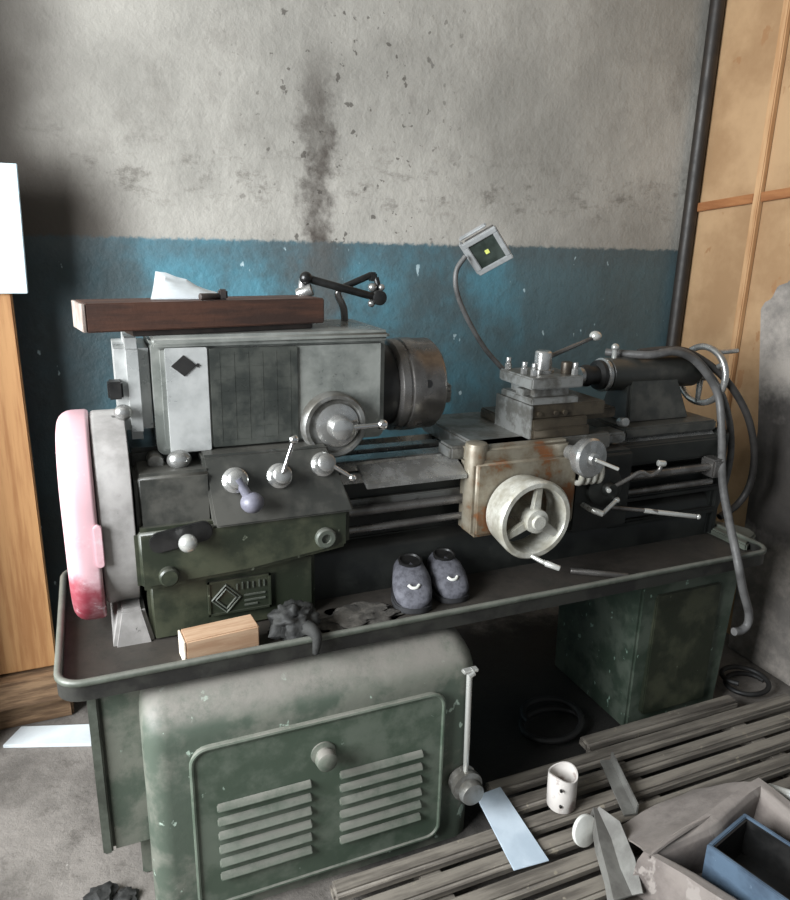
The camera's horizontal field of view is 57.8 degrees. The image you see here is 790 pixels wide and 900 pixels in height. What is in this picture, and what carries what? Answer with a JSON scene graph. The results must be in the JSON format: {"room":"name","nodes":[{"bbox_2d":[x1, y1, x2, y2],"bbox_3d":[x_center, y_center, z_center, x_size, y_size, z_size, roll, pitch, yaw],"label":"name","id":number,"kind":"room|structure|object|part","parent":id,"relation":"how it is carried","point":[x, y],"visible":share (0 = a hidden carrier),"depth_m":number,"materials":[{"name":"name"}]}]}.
{"room":"metal workshop","nodes":[
{"label":"metal workshop","id":0,"kind":"room"},
{"bbox_2d":[0,0,709,642],"bbox_3d":[-0.139,-0.846,2.542,6.200,3.300,0.150,-5,18,-22],"label":"wall","id":1,"kind":"structure","parent":0,"point":[239,147],"depth_m":2.41,"materials":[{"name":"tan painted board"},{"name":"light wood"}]},
{"bbox_2d":[0,606,789,899],"bbox_3d":[0.871,1.501,0.605,6.200,0.080,5.600,-5,18,-22],"label":"floor","id":2,"kind":"structure","parent":0,"point":[51,845],"depth_m":2.18,"materials":[{"name":"concrete"}]},
{"bbox_2d":[0,699,74,729],"bbox_3d":[-1.222,0.844,2.391,0.273,0.090,0.122,-5,18,-22],"label":"block","id":3,"kind":"object","parent":2,"relation":"on","point":[9,718],"visible":0.32,"depth_m":2.35,"materials":[{"name":"brown wood"}]},
{"bbox_2d":[0,665,60,710],"bbox_3d":[-1.215,0.758,2.332,0.286,0.097,0.148,-5,18,-22],"label":"wood offcut","id":4,"kind":"object","parent":3,"relation":"on","point":[38,685],"visible":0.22,"depth_m":2.28,"materials":[{"name":"brown wood"}]},
{"bbox_2d":[0,293,55,674],"bbox_3d":[-1.201,-0.012,2.095,0.240,1.500,0.035,-5,18,-22],"label":"plank","id":5,"kind":"object","parent":4,"relation":"on","point":[27,637],"visible":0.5,"depth_m":2.18,"materials":[{"name":"brown wood"}]},
{"bbox_2d":[0,163,27,293],"bbox_3d":[-1.153,-0.592,1.914,0.293,0.340,0.015,-5,18,-22],"label":"notice sheet","id":6,"kind":"object","parent":5,"relation":"attached to","point":[13,273],"visible":1,"depth_m":1.95,"materials":[{"name":"white paper"}]},
{"bbox_2d":[3,724,90,747],"bbox_3d":[-1.094,0.915,2.295,0.271,0.012,0.098,0,16,-4],"label":"paper sheet","id":7,"kind":"object","parent":2,"relation":"on","point":[52,735],"visible":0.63,"depth_m":2.28,"materials":[{"name":"white paper"}]},
{"bbox_2d":[83,881,118,899],"bbox_3d":[-0.712,1.076,1.734,0.084,0.033,0.077,-5,18,-22],"label":"debris","id":8,"kind":"object","parent":2,"relation":"on","point":[105,891],"visible":1,"depth_m":1.73,"materials":[{"name":"grey stone"}]},
{"bbox_2d":[112,886,138,899],"bbox_3d":[-0.654,1.081,1.738,0.065,0.024,0.049,-5,18,-22],"label":"debris","id":9,"kind":"object","parent":2,"relation":"on","point":[126,893],"visible":1,"depth_m":1.74,"materials":[{"name":"grey stone"}]},
{"bbox_2d":[53,319,766,899],"bbox_3d":[0.186,0.314,2.064,2.118,1.354,0.730,-5,18,-22],"label":"lathe","id":10,"kind":"object","parent":2,"relation":"on","point":[230,474],"depth_m":1.75,"materials":[{"name":"green paint"}]},
{"bbox_3d":[-0.611,-0.086,1.608,0.040,0.036,0.046,-5,18,-22],"label":"catch knob","id":11,"kind":"part","parent":10,"relation":"part of","materials":[{"name":"metal"}]},
{"bbox_3d":[-0.367,0.700,2.020,0.842,0.612,0.480,-5,18,-22],"label":"frame","id":12,"kind":"part","parent":10,"relation":"part of","materials":[{"name":"green paint"}]},
{"bbox_3d":[-0.632,-0.163,1.718,0.073,0.235,0.230,-5,18,-22],"label":"casing","id":13,"kind":"part","parent":10,"relation":"part of","materials":[{"name":"metal"}]},
{"bbox_3d":[-0.503,0.016,1.660,0.055,0.045,0.088,-5,18,-22],"label":"ball knob","id":14,"kind":"part","parent":10,"relation":"part of","materials":[{"name":"metal"}]},
{"bbox_3d":[-0.472,-0.113,1.638,0.093,0.242,0.008,-5,18,-22],"label":"bright panel","id":15,"kind":"part","parent":10,"relation":"part of","materials":[{"name":"metal"}]},
{"bbox_2d":[71,295,323,332],"bbox_3d":[-0.440,-0.321,1.663,0.556,0.060,0.120,-9,19,-32],"label":"wooden beam","id":16,"kind":"structure","parent":10,"relation":"on","point":[122,314],"depth_m":1.59,"materials":[{"name":"brown wood"}]},
{"bbox_2d":[151,271,216,299],"bbox_3d":[-0.482,-0.377,1.637,0.156,0.058,0.076,-5,18,-22],"label":"crumpled paper","id":17,"kind":"object","parent":16,"relation":"on","point":[166,286],"visible":0.79,"depth_m":1.63,"materials":[{"name":"white paper"}]},
{"bbox_2d":[198,289,227,299],"bbox_3d":[-0.412,-0.352,1.622,0.070,0.024,0.026,-11,20,-36],"label":"tool","id":18,"kind":"object","parent":16,"relation":"on","point":[222,294],"visible":1,"depth_m":1.62,"materials":[{"name":"black metal"}]},
{"bbox_3d":[-0.408,-0.290,1.693,0.430,0.014,0.090,-9,19,-32],"label":"packing strip","id":19,"kind":"part","parent":10,"relation":"part of","materials":[{"name":"grey metal"}]},
{"bbox_2d":[178,614,259,659],"bbox_3d":[-0.406,0.438,1.654,0.172,0.062,0.064,-7,18,-27],"label":"wood block","id":20,"kind":"object","parent":10,"relation":"on","point":[241,632],"visible":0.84,"depth_m":1.63,"materials":[{"name":"brown wood"}]},
{"bbox_3d":[-0.379,0.351,1.747,0.152,0.090,0.012,-5,18,-22],"label":"name plate","id":21,"kind":"part","parent":10,"relation":"part of","materials":[{"name":"green paint"}]},
{"bbox_3d":[-0.329,0.103,1.624,0.064,0.084,0.054,-5,18,-22],"label":"shift lever","id":22,"kind":"part","parent":10,"relation":"part of","materials":[{"name":"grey plastic"}]},
{"bbox_3d":[-0.330,-0.127,1.695,0.206,0.232,0.010,-5,18,-22],"label":"speed table plate","id":23,"kind":"part","parent":10,"relation":"part of","materials":[{"name":"grey metal"}]},
{"bbox_3d":[-0.327,-0.297,1.795,0.572,0.026,0.278,-5,18,-22],"label":"headstock lid","id":24,"kind":"part","parent":10,"relation":"part of","materials":[{"name":"grey paint"}]},
{"bbox_3d":[-0.328,0.042,1.827,0.348,0.155,0.365,-5,18,-22],"label":"control panel","id":25,"kind":"part","parent":10,"relation":"part of","materials":[{"name":"grey paint"}]},
{"bbox_3d":[-0.242,0.012,1.647,0.043,0.095,0.023,-5,18,-22],"label":"shift lever","id":26,"kind":"part","parent":10,"relation":"part of","materials":[{"name":"silver metal"}]},
{"bbox_2d":[267,599,321,654],"bbox_3d":[-0.233,0.407,1.712,0.152,0.098,0.120,5,17,11],"label":"rag","id":27,"kind":"object","parent":10,"relation":"on","point":[293,619],"visible":0.94,"depth_m":1.68,"materials":[{"name":"grey fabric"}]},
{"bbox_3d":[-0.166,0.836,1.728,0.624,0.444,0.031,-5,18,-22],"label":"louvred door","id":28,"kind":"part","parent":10,"relation":"part of","materials":[{"name":"green paint"}]},
{"bbox_3d":[-0.161,0.718,1.668,0.060,0.060,0.046,-5,18,-22],"label":"door knob","id":29,"kind":"part","parent":10,"relation":"part of","materials":[{"name":"green paint"}]},
{"bbox_2d":[295,271,386,320],"bbox_3d":[-0.147,-0.409,1.913,0.256,0.133,0.067,-7,18,-25],"label":"stand","id":30,"kind":"object","parent":10,"relation":"on","point":[376,296],"visible":0.93,"depth_m":1.92,"materials":[{"name":"metal"}]},
{"bbox_3d":[-0.146,-0.397,1.944,0.040,0.093,0.020,-5,18,-22],"label":"post","id":31,"kind":"part","parent":30,"relation":"part of","materials":[{"name":"metal"}]},
{"bbox_3d":[-0.138,-0.429,1.903,0.240,0.088,0.042,-5,18,-22],"label":"arm","id":32,"kind":"part","parent":30,"relation":"part of","materials":[{"name":"black metal"}]},
{"bbox_3d":[-0.092,-0.448,1.944,0.123,0.069,0.040,-5,18,-22],"label":"arm","id":33,"kind":"part","parent":30,"relation":"part of","materials":[{"name":"black metal"}]},
{"bbox_3d":[-0.129,0.051,1.713,0.074,0.057,0.020,-3,17,-13],"label":"shift lever","id":34,"kind":"part","parent":10,"relation":"part of","materials":[{"name":"silver metal"}]},
{"bbox_2d":[318,601,403,632],"bbox_3d":[-0.091,0.418,1.826,0.254,0.018,0.144,-5,18,-22],"label":"rag","id":35,"kind":"object","parent":10,"relation":"on","point":[360,613],"visible":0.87,"depth_m":1.81,"materials":[{"name":"grey fabric"}]},
{"bbox_3d":[-0.069,-0.059,1.763,0.108,0.028,0.028,-5,18,-22],"label":"dial lever","id":36,"kind":"part","parent":10,"relation":"part of","materials":[{"name":"silver metal"}]},
{"bbox_3d":[-0.056,-0.177,1.959,0.060,0.224,0.224,-5,18,-22],"label":"plate","id":37,"kind":"part","parent":10,"relation":"part of","materials":[{"name":"black metal"}]},
{"bbox_2d":[53,521,766,701],"bbox_3d":[0.163,0.336,2.132,2.122,0.050,0.604,-5,18,-22],"label":"tray","id":38,"kind":"object","parent":10,"relation":"on","point":[95,658],"depth_m":1.88,"materials":[{"name":"metal"}]},
{"bbox_2d":[391,553,432,613],"bbox_3d":[0.044,0.351,1.912,0.108,0.106,0.169,-1,16,-7],"label":"shoe","id":39,"kind":"object","parent":10,"relation":"on","point":[411,591],"visible":1,"depth_m":1.87,"materials":[{"name":"grey fabric"}]},
{"bbox_2d":[428,380,432,387],"bbox_3d":[0.088,-0.174,1.885,0.022,0.023,0.010,-5,18,-22],"label":"socket","id":40,"kind":"object","parent":10,"relation":"attached to","point":[430,382],"depth_m":1.88,"materials":[{"name":"black metal"}]},
{"bbox_2d":[427,548,468,603],"bbox_3d":[0.143,0.340,1.967,0.103,0.101,0.161,-3,17,-14],"label":"shoe","id":41,"kind":"object","parent":10,"relation":"on","point":[449,581],"visible":0.95,"depth_m":1.93,"materials":[{"name":"grey fabric"}]},
{"bbox_3d":[0.184,0.712,1.824,0.022,0.325,0.015,-5,18,-22],"label":"brake lever","id":42,"kind":"part","parent":10,"relation":"part of","materials":[{"name":"grey metal"}]},
{"bbox_2d":[453,223,512,369],"bbox_3d":[0.294,-0.385,2.177,0.269,0.581,0.112,-5,18,-22],"label":"floodlight","id":43,"kind":"object","parent":10,"relation":"on","point":[485,250],"visible":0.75,"depth_m":2.09,"materials":[{"name":"grey metal"}]},
{"bbox_3d":[0.415,-0.185,2.051,0.170,0.078,0.175,-5,18,-22],"label":"tool post","id":44,"kind":"part","parent":10,"relation":"part of","materials":[{"name":"metal"}]},
{"bbox_3d":[0.396,0.297,1.882,0.080,0.029,0.018,10,18,28],"label":"wheel handle","id":45,"kind":"part","parent":10,"relation":"part of","materials":[{"name":"grey metal"}]},
{"bbox_3d":[0.513,-0.298,2.082,0.188,0.059,0.014,-9,19,-32],"label":"clamp handle","id":46,"kind":"part","parent":10,"relation":"part of","materials":[{"name":"metal"}]},
{"bbox_2d":[570,568,628,577],"bbox_3d":[0.595,0.359,2.084,0.164,0.020,0.018,4,16,8],"label":"bar","id":47,"kind":"object","parent":10,"relation":"on","point":[580,571],"visible":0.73,"depth_m":2.08,"materials":[{"name":"grey metal"}]},
{"bbox_3d":[0.600,0.161,2.058,0.117,0.039,0.071,-5,18,-22],"label":"nut lever","id":48,"kind":"part","parent":10,"relation":"part of","materials":[{"name":"grey metal"}]},
{"bbox_3d":[0.609,0.110,2.058,0.116,0.116,0.050,-5,18,-22],"label":"feed knob","id":49,"kind":"part","parent":10,"relation":"part of","materials":[{"name":"black metal"}]},
{"bbox_3d":[0.705,0.175,2.116,0.148,0.027,0.012,0,16,-5],"label":"start rod","id":50,"kind":"part","parent":10,"relation":"part of","materials":[{"name":"metal"}]},
{"bbox_3d":[0.699,0.077,2.053,0.158,0.067,0.022,-3,17,-15],"label":"feed lever","id":51,"kind":"part","parent":10,"relation":"part of","materials":[{"name":"metal"}]},
{"bbox_2d":[605,348,752,635],"bbox_3d":[0.955,0.101,2.334,0.548,0.851,0.272,15,21,40],"label":"hose","id":52,"kind":"object","parent":10,"relation":"attached to","point":[720,409],"visible":0.96,"depth_m":2.24,"materials":[{"name":"grey rubber"}]},
{"bbox_2d":[659,347,734,505],"bbox_3d":[0.990,-0.045,2.388,0.316,0.597,0.040,-1,16,-9],"label":"air hose","id":53,"kind":"object","parent":10,"relation":"attached to","point":[728,416],"visible":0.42,"depth_m":2.39,"materials":[{"name":"grey rubber"}]},
{"bbox_2d":[637,346,757,519],"bbox_3d":[1.008,-0.047,2.402,0.488,0.598,0.051,-1,16,-7],"label":"hose","id":54,"kind":"object","parent":10,"relation":"attached to","point":[732,388],"visible":0.72,"depth_m":2.41,"materials":[{"name":"rubber"}]},
{"bbox_3d":[1.094,-0.324,2.356,0.086,0.020,0.016,-4,17,-19],"label":"crank handle","id":55,"kind":"part","parent":10,"relation":"part of","materials":[{"name":"metal"}]},
{"bbox_2d":[518,696,584,744],"bbox_3d":[0.519,0.899,2.377,0.214,0.064,0.234,6,17,15],"label":"cable loop","id":56,"kind":"object","parent":2,"relation":"on","point":[573,709],"visible":1,"depth_m":2.40,"materials":[{"name":"black rubber"}]},
{"bbox_2d":[331,695,789,899],"bbox_3d":[0.811,1.032,1.937,1.949,0.076,0.812,-5,18,-22],"label":"duckboard","id":57,"kind":"object","parent":2,"relation":"on","point":[430,883],"visible":0.68,"depth_m":2.04,"materials":[{"name":"grey wood"}]},
{"bbox_2d":[479,787,548,870],"bbox_3d":[0.294,0.990,1.885,0.098,0.004,0.263,-4,17,-19],"label":"plate","id":58,"kind":"object","parent":57,"relation":"on","point":[521,849],"visible":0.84,"depth_m":1.86,"materials":[{"name":"silver metal"}]},
{"bbox_2d":[546,761,577,813],"bbox_3d":[0.458,0.923,1.961,0.084,0.102,0.090,-5,18,-22],"label":"cup","id":59,"kind":"object","parent":57,"relation":"on","point":[562,781],"visible":1,"depth_m":1.94,"materials":[{"name":"white metal"}]},
{"bbox_2d":[572,814,593,847],"bbox_3d":[0.485,0.973,1.831,0.080,0.078,0.034,-8,19,-30],"label":"round lid","id":60,"kind":"object","parent":57,"relation":"on","point":[582,829],"visible":0.82,"depth_m":1.82,"materials":[{"name":"white plastic"}]},
{"bbox_2d":[590,807,643,899],"bbox_3d":[0.540,1.007,1.700,0.132,0.075,0.365,-4,17,-18],"label":"scrap","id":61,"kind":"object","parent":57,"relation":"on","point":[616,859],"visible":0.96,"depth_m":1.74,"materials":[{"name":"grey metal"}]},
{"bbox_2d":[600,752,638,815],"bbox_3d":[0.633,0.944,2.032,0.039,0.032,0.215,1,16,-3],"label":"iron","id":62,"kind":"object","parent":57,"relation":"on","point":[629,806],"visible":1,"depth_m":2.02,"materials":[{"name":"grey metal"}]},
{"bbox_2d":[622,777,789,899],"bbox_3d":[0.848,0.989,1.680,0.494,0.151,0.557,-8,19,-29],"label":"carton","id":63,"kind":"object","parent":57,"relation":"on","point":[674,835],"visible":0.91,"depth_m":1.76,"materials":[{"name":"beige cardboard"}]},
{"bbox_2d":[701,814,789,899],"bbox_3d":[0.863,0.994,1.648,0.170,0.122,0.230,-11,20,-35],"label":"box","id":64,"kind":"object","parent":63,"relation":"in","point":[748,860],"visible":0.84,"depth_m":1.69,"materials":[{"name":"blue painted metal"}]},
{"bbox_2d":[768,783,789,801],"bbox_3d":[1.036,0.943,1.893,0.104,0.129,0.046,15,21,40],"label":"tube","id":65,"kind":"object","parent":57,"relation":"on","point":[784,792],"visible":0.28,"depth_m":1.88,"materials":[{"name":"white plastic"}]},
{"bbox_2d":[719,664,771,696],"bbox_3d":[1.291,0.846,2.626,0.197,0.062,0.167,-5,18,-22],"label":"cable coil","id":66,"kind":"object","parent":2,"relation":"on","point":[750,672],"visible":1,"depth_m":2.63,"materials":[{"name":"black rubber"}]},
{"bbox_2d":[728,281,789,685],"bbox_3d":[1.457,0.081,2.538,0.045,1.598,0.565,-5,18,-22],"label":"panel","id":67,"kind":"object","parent":2,"relation":"on","point":[766,644],"visible":0.96,"depth_m":2.65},
{"bbox_2d":[680,0,789,633],"bbox_3d":[1.467,-0.808,2.545,0.040,3.300,1.100,-5,18,-22],"label":"wooden door","id":68,"kind":"structure","parent":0,"point":[750,28],"depth_m":2.78,"materials":[{"name":"brown wood"}]},
{"bbox_2d":[666,0,725,345],"bbox_3d":[1.223,-0.941,2.982,0.055,3.300,0.055,-5,18,-22],"label":"pipe","id":69,"kind":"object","parent":68,"relation":"attached to","point":[716,7],"depth_m":2.90,"materials":[{"name":"black metal"}]},
{"bbox_2d":[697,194,753,211],"bbox_3d":[1.304,-0.975,2.829,0.019,0.058,0.286,-5,18,-22],"label":"trim","id":70,"kind":"structure","parent":68,"relation":"attached to","point":[744,199],"depth_m":2.81,"materials":[{"name":"brown wood"}]},
{"bbox_2d":[725,0,789,429],"bbox_3d":[1.360,-0.859,2.710,0.025,3.300,0.030,-5,18,-22],"label":"trim","id":71,"kind":"structure","parent":68,"relation":"attached to","point":[784,28],"depth_m":2.66,"materials":[{"name":"brown wood"}]},
{"bbox_2d":[760,187,789,201],"bbox_3d":[1.512,-0.877,2.340,0.020,0.097,0.735,-5,18,-22],"label":"trim","id":72,"kind":"structure","parent":68,"relation":"attached to","point":[783,193],"depth_m":2.61,"materials":[{"name":"brown wood"}]}
]}

